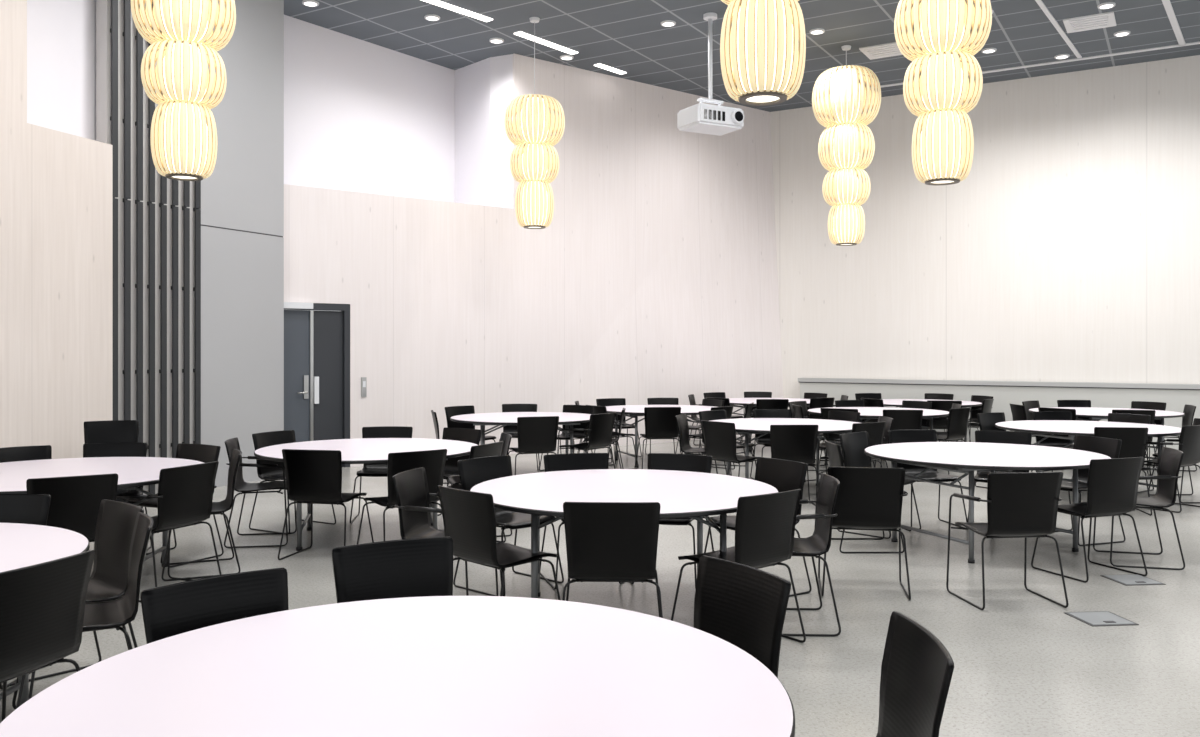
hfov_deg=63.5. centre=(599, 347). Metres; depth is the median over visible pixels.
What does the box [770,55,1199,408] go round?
wall
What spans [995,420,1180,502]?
dining table
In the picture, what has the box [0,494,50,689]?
dining chair
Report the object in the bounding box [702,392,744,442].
dining chair
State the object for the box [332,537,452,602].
dining chair
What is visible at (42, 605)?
dining chair
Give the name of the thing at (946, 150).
pendant lamp
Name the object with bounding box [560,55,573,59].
recessed light
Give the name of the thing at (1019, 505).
dining chair
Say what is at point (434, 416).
dining chair
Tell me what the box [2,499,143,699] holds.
dining chair
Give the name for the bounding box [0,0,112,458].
wall
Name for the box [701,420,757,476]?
dining chair
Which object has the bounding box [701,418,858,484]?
dining table
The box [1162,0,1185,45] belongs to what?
trim
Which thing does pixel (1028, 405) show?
dining chair
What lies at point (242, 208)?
wall
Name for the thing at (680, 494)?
dining table
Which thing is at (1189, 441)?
dining chair
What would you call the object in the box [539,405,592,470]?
dining chair
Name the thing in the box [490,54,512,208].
wall
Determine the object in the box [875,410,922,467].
dining chair
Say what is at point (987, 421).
dining chair
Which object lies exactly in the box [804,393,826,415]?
dining chair
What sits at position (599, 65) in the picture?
recessed light
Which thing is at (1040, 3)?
trim
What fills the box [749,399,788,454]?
dining chair
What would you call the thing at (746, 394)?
dining chair
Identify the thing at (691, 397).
dining chair
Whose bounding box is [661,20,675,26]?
recessed light
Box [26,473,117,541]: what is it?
dining chair
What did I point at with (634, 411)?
dining table
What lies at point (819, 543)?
dining chair
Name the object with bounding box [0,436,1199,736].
floor
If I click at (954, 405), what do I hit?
dining chair
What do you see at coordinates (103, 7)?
wall
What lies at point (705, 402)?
dining chair
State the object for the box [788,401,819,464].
dining chair
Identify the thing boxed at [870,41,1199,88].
trim
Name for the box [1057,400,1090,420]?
dining chair
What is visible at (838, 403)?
dining chair
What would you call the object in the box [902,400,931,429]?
dining chair
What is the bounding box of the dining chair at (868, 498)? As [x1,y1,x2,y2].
[818,466,910,599]
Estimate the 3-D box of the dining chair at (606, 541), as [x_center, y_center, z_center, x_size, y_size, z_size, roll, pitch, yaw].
[0.062,1.156,4.920,0.543,0.828,0.529,0,0,2]
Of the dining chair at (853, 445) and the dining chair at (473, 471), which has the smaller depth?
the dining chair at (473, 471)
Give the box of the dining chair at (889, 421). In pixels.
[841,416,893,467]
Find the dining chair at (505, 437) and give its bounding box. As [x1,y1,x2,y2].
[447,432,511,536]
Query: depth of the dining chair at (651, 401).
14.47 m
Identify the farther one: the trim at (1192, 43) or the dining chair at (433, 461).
the trim at (1192, 43)
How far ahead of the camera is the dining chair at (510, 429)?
12.89 m
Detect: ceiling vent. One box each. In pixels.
[859,42,903,59]
[1063,11,1115,32]
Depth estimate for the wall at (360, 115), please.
13.80 m
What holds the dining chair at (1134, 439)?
on the floor
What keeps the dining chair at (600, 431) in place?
on the floor
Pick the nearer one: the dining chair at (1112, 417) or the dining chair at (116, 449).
the dining chair at (116, 449)
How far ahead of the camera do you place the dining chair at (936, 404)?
13.74 m
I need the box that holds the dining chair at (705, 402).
[675,399,723,453]
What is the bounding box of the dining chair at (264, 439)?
[249,430,335,533]
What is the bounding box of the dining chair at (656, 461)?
[619,453,713,588]
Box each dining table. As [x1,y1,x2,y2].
[0,457,203,566]
[0,523,89,705]
[0,596,794,736]
[254,438,476,550]
[450,412,590,453]
[470,469,777,597]
[606,405,713,467]
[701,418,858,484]
[729,398,809,450]
[807,407,948,464]
[864,442,1110,563]
[882,399,981,441]
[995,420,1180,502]
[1029,407,1184,458]
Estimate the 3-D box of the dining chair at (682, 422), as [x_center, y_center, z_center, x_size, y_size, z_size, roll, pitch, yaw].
[1.116,1.156,10.688,0.529,0.828,0.543,0,0,18]
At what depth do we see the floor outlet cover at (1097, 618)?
5.61 m
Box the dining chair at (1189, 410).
[1145,404,1196,470]
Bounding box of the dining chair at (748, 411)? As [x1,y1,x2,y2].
[712,402,753,465]
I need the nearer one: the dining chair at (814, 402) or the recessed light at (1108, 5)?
the recessed light at (1108, 5)
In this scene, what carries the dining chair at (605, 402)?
on the floor
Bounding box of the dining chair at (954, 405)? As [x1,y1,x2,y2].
[926,403,961,441]
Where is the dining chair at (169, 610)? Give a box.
[140,567,288,643]
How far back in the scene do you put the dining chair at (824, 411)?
12.01 m
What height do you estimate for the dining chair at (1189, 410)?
0.828 m
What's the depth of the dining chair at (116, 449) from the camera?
7.60 m
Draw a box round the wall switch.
[361,377,366,396]
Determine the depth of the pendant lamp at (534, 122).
12.69 m
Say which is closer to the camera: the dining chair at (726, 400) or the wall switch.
the wall switch
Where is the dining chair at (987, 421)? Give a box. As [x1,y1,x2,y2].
[975,412,1005,487]
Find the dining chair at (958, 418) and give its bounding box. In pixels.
[936,407,970,474]
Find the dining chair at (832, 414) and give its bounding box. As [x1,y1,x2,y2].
[806,410,859,480]
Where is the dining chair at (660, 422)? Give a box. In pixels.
[635,407,681,468]
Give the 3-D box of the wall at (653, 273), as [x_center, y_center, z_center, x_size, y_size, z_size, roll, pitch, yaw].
[1.041,-1.405,16.247,5.901,5.950,0.477,0,0,-39]
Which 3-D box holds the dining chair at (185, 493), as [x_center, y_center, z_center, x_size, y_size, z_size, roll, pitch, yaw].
[-2.816,1.156,6.266,0.522,0.828,0.543,0,0,23]
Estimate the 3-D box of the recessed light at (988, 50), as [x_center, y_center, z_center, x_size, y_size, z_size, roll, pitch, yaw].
[5.720,-4.370,14.260,0.210,0.020,0.210,0,0,0]
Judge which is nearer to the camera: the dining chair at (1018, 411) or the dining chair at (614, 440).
the dining chair at (614, 440)
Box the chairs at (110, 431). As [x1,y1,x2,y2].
[84,420,142,507]
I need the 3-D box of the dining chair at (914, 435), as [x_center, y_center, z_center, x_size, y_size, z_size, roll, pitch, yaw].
[2.871,1.156,8.580,0.543,0.828,0.529,0,0,-10]
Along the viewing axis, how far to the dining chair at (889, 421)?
10.39 m
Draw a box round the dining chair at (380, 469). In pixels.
[350,426,412,522]
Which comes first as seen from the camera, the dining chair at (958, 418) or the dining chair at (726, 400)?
the dining chair at (958, 418)
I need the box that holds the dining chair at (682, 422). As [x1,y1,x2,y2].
[676,414,726,474]
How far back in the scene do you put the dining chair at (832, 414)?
11.44 m
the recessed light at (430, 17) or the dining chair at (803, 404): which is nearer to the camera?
the recessed light at (430, 17)
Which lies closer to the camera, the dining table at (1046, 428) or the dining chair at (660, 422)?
the dining table at (1046, 428)
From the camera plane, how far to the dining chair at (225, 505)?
6.89 m
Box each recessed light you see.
[302,0,318,6]
[422,0,492,21]
[424,14,439,20]
[489,38,503,43]
[514,31,577,54]
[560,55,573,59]
[594,63,626,74]
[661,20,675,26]
[809,28,824,34]
[982,48,996,52]
[1054,54,1069,58]
[1097,2,1115,8]
[1114,31,1129,36]
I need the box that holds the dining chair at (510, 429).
[499,404,539,469]
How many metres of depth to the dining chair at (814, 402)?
14.47 m
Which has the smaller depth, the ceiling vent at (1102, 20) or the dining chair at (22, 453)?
the dining chair at (22, 453)
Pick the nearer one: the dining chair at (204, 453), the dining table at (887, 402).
the dining chair at (204, 453)
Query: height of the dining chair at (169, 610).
0.828 m
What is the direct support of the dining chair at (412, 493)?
on the floor
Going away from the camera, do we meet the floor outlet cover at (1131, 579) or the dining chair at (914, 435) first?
the floor outlet cover at (1131, 579)
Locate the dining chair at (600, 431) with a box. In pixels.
[557,412,615,468]
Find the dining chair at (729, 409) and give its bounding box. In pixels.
[682,406,734,468]
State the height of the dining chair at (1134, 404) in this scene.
0.828 m
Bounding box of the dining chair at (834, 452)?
[825,439,903,552]
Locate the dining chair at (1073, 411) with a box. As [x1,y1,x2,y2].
[1036,407,1075,471]
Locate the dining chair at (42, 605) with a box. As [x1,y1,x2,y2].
[0,550,94,721]
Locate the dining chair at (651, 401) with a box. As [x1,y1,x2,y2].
[645,398,678,454]
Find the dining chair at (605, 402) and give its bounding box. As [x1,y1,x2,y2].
[594,398,641,456]
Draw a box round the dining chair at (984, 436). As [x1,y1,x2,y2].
[967,430,1031,521]
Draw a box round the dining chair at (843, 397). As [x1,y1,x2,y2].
[823,395,847,449]
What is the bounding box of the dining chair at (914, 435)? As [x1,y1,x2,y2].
[888,429,966,530]
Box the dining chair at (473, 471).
[453,455,563,595]
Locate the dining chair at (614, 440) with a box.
[582,408,625,468]
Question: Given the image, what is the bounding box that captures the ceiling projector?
[677,12,743,135]
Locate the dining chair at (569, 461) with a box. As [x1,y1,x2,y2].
[540,453,633,589]
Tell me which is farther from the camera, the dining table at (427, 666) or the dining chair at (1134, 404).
the dining chair at (1134, 404)
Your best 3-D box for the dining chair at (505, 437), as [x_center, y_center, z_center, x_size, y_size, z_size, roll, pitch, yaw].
[-1.028,1.156,8.287,0.529,0.828,0.543,0,0,-15]
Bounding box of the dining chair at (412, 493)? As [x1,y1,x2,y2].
[392,467,497,595]
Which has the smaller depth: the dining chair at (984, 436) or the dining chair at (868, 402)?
the dining chair at (984, 436)
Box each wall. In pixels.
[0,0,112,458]
[27,0,95,140]
[96,0,194,494]
[198,0,283,486]
[283,184,513,466]
[284,15,454,201]
[455,58,489,205]
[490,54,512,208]
[513,54,782,453]
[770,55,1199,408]
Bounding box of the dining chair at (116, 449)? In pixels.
[83,442,151,549]
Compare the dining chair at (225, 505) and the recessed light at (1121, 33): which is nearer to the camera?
the dining chair at (225, 505)
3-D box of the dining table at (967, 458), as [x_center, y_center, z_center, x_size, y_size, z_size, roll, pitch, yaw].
[3.030,1.200,7.680,1.810,0.740,1.810,0,0,-23]
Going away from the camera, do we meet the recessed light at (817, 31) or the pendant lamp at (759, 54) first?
the pendant lamp at (759, 54)
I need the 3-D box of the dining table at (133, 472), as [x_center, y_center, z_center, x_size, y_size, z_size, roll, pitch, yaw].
[-3.600,1.200,6.500,1.810,0.740,1.810,0,0,-6]
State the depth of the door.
12.56 m
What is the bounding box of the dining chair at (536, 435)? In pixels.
[508,416,558,474]
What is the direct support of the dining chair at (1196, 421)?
on the floor
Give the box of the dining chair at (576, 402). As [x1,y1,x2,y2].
[575,401,612,462]
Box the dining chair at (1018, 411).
[1010,403,1035,436]
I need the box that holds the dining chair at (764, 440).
[750,409,805,481]
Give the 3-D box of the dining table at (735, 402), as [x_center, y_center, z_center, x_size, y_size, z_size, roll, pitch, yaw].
[2.650,1.200,15.300,1.810,0.740,1.810,0,0,-17]
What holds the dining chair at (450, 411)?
on the floor
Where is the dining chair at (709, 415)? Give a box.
[699,410,755,465]
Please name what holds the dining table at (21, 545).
on the floor
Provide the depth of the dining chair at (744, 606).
3.28 m
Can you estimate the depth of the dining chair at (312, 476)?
7.11 m
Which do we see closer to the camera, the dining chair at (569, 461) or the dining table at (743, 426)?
the dining chair at (569, 461)
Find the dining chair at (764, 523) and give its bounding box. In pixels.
[671,489,805,642]
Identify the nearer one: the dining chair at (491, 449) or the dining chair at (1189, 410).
the dining chair at (491, 449)
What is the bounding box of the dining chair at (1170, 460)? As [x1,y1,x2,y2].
[1093,447,1184,569]
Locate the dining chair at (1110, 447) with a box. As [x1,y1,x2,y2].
[1055,435,1125,545]
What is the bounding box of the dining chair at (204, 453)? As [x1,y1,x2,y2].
[125,443,223,567]
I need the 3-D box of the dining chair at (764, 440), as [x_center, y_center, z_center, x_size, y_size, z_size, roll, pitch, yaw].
[2.106,1.156,11.536,0.543,0.828,0.529,0,0,-5]
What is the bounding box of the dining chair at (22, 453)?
[0,445,51,462]
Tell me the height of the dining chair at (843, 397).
0.828 m
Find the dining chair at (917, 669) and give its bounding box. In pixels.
[876,611,953,736]
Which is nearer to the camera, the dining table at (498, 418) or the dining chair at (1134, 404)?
the dining table at (498, 418)
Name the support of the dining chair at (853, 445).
on the floor
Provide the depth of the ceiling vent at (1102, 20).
12.97 m
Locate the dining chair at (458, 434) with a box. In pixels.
[437,427,481,515]
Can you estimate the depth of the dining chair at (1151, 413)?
11.64 m
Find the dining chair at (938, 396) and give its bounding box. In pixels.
[925,393,953,431]
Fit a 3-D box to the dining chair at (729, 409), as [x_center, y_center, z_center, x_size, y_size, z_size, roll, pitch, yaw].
[1.387,1.156,12.476,0.529,0.828,0.543,0,0,43]
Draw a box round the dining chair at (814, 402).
[809,397,834,449]
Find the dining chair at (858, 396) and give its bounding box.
[855,393,881,399]
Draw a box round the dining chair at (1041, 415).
[1031,411,1073,471]
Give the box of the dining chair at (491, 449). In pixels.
[447,441,505,542]
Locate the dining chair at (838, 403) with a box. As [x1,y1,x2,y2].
[835,400,883,460]
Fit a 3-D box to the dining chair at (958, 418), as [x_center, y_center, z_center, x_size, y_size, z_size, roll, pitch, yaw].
[4.326,1.156,12.207,0.543,0.828,0.529,0,0,-39]
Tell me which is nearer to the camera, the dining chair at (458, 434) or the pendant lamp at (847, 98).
the dining chair at (458, 434)
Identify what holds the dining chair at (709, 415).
on the floor
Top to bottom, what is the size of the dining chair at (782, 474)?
0.828 m
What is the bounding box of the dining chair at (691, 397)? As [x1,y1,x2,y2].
[688,394,701,444]
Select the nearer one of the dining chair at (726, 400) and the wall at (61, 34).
the wall at (61, 34)
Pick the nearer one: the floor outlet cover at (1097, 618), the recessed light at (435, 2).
the floor outlet cover at (1097, 618)
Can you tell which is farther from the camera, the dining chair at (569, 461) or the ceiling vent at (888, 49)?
the ceiling vent at (888, 49)
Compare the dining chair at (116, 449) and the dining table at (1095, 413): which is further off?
the dining table at (1095, 413)
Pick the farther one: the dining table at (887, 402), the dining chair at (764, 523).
the dining table at (887, 402)
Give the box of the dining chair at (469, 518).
[437,485,560,599]
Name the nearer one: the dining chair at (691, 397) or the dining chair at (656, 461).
the dining chair at (656, 461)
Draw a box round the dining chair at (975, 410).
[946,395,992,441]
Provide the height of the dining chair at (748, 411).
0.828 m
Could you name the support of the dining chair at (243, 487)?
on the floor
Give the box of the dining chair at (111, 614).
[12,512,152,708]
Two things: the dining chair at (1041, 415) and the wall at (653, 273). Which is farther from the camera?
the wall at (653, 273)
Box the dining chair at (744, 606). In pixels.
[694,555,790,677]
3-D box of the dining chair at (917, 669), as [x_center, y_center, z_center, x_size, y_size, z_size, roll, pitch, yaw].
[0.603,1.156,2.522,0.529,0.828,0.543,0,0,0]
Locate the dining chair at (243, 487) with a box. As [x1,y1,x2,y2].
[224,437,296,547]
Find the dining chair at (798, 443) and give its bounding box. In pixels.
[770,425,818,505]
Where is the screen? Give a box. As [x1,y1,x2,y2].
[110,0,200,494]
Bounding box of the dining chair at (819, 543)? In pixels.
[783,473,840,635]
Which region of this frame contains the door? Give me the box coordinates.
[284,302,349,466]
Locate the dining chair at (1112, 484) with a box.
[1031,457,1147,582]
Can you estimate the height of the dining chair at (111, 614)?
0.828 m
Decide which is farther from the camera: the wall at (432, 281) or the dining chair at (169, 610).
the wall at (432, 281)
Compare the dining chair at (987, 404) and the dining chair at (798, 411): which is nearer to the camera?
the dining chair at (798, 411)
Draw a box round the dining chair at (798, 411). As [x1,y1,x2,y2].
[792,404,826,470]
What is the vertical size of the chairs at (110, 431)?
0.883 m
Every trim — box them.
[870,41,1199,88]
[1035,0,1081,57]
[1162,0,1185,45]
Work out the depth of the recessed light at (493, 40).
13.78 m
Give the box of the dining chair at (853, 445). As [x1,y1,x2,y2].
[837,432,920,538]
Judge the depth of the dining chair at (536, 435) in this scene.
10.54 m
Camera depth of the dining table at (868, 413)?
12.63 m
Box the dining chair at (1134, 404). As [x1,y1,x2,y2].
[1131,401,1165,465]
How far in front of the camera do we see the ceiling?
13.47 m
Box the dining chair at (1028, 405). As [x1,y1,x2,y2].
[1022,400,1039,419]
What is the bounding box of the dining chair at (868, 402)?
[861,398,883,422]
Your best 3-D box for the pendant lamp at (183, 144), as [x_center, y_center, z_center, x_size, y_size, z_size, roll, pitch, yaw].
[-3.470,-2.899,8.100,0.806,2.962,0.806,0,0,-42]
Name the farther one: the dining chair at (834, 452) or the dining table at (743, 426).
the dining table at (743, 426)
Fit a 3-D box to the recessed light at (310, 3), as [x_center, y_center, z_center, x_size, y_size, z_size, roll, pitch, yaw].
[-3.670,-4.370,12.300,0.210,0.020,0.210,0,0,0]
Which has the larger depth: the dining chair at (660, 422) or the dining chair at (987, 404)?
the dining chair at (987, 404)
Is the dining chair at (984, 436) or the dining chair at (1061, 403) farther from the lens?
the dining chair at (1061, 403)
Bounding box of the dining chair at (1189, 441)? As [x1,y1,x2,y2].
[1144,425,1199,512]
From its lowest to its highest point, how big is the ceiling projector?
1.510 m
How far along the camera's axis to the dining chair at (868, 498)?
6.07 m
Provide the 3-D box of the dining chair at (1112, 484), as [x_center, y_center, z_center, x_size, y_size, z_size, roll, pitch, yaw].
[3.419,1.156,6.772,0.543,0.828,0.529,0,0,-20]
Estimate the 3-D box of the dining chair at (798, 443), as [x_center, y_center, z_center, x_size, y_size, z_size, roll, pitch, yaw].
[1.879,1.156,9.637,0.543,0.828,0.529,0,0,-1]
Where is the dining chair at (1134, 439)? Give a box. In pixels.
[1094,427,1151,515]
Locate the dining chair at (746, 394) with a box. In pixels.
[740,392,771,441]
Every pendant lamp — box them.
[131,0,235,180]
[504,17,564,228]
[720,0,805,105]
[812,45,880,245]
[894,0,991,185]
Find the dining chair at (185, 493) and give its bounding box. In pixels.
[116,461,221,601]
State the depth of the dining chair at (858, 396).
15.97 m
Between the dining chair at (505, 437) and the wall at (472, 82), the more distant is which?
the wall at (472, 82)
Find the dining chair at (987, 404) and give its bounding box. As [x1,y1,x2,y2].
[951,399,993,441]
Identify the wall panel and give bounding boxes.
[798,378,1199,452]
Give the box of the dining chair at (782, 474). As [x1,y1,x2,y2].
[704,457,811,596]
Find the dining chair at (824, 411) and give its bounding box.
[819,408,871,472]
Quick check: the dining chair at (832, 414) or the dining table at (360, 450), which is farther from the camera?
the dining chair at (832, 414)
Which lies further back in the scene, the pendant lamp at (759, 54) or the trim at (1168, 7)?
the trim at (1168, 7)
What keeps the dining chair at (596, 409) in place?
on the floor
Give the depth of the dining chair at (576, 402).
13.28 m
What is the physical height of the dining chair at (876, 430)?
0.828 m
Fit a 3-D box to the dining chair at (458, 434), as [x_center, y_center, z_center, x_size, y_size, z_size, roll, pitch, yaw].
[-1.403,1.156,8.774,0.543,0.828,0.529,0,0,35]
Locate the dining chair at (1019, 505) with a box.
[946,472,1068,609]
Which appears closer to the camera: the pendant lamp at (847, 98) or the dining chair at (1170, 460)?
the dining chair at (1170, 460)
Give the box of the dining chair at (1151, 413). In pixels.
[1112,410,1157,474]
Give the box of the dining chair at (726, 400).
[704,397,751,453]
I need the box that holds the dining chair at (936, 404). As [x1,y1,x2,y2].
[927,400,961,440]
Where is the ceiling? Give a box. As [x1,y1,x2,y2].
[284,0,1199,111]
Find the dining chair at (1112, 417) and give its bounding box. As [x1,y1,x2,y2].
[1108,413,1153,492]
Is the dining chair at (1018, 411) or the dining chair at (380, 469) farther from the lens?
the dining chair at (1018, 411)
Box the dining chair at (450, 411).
[445,405,495,441]
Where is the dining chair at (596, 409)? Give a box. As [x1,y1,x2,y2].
[587,405,638,468]
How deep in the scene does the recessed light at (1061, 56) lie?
14.54 m
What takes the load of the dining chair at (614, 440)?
on the floor
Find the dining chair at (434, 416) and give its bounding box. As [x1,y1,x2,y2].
[431,410,450,483]
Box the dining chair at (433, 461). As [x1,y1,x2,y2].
[357,449,446,543]
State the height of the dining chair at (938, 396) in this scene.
0.828 m
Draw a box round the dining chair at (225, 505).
[160,449,241,580]
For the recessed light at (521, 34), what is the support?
in the ceiling
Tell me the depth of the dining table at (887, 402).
14.77 m
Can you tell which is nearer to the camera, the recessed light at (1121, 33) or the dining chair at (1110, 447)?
the dining chair at (1110, 447)
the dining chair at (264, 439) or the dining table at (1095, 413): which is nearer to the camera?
the dining chair at (264, 439)
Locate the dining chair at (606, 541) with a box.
[562,502,662,617]
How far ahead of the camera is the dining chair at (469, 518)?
5.11 m
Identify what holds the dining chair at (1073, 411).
on the floor
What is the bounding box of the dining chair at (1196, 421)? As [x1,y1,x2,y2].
[1149,418,1199,502]
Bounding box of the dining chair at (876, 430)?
[816,422,885,496]
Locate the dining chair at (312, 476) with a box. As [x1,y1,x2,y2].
[278,449,373,559]

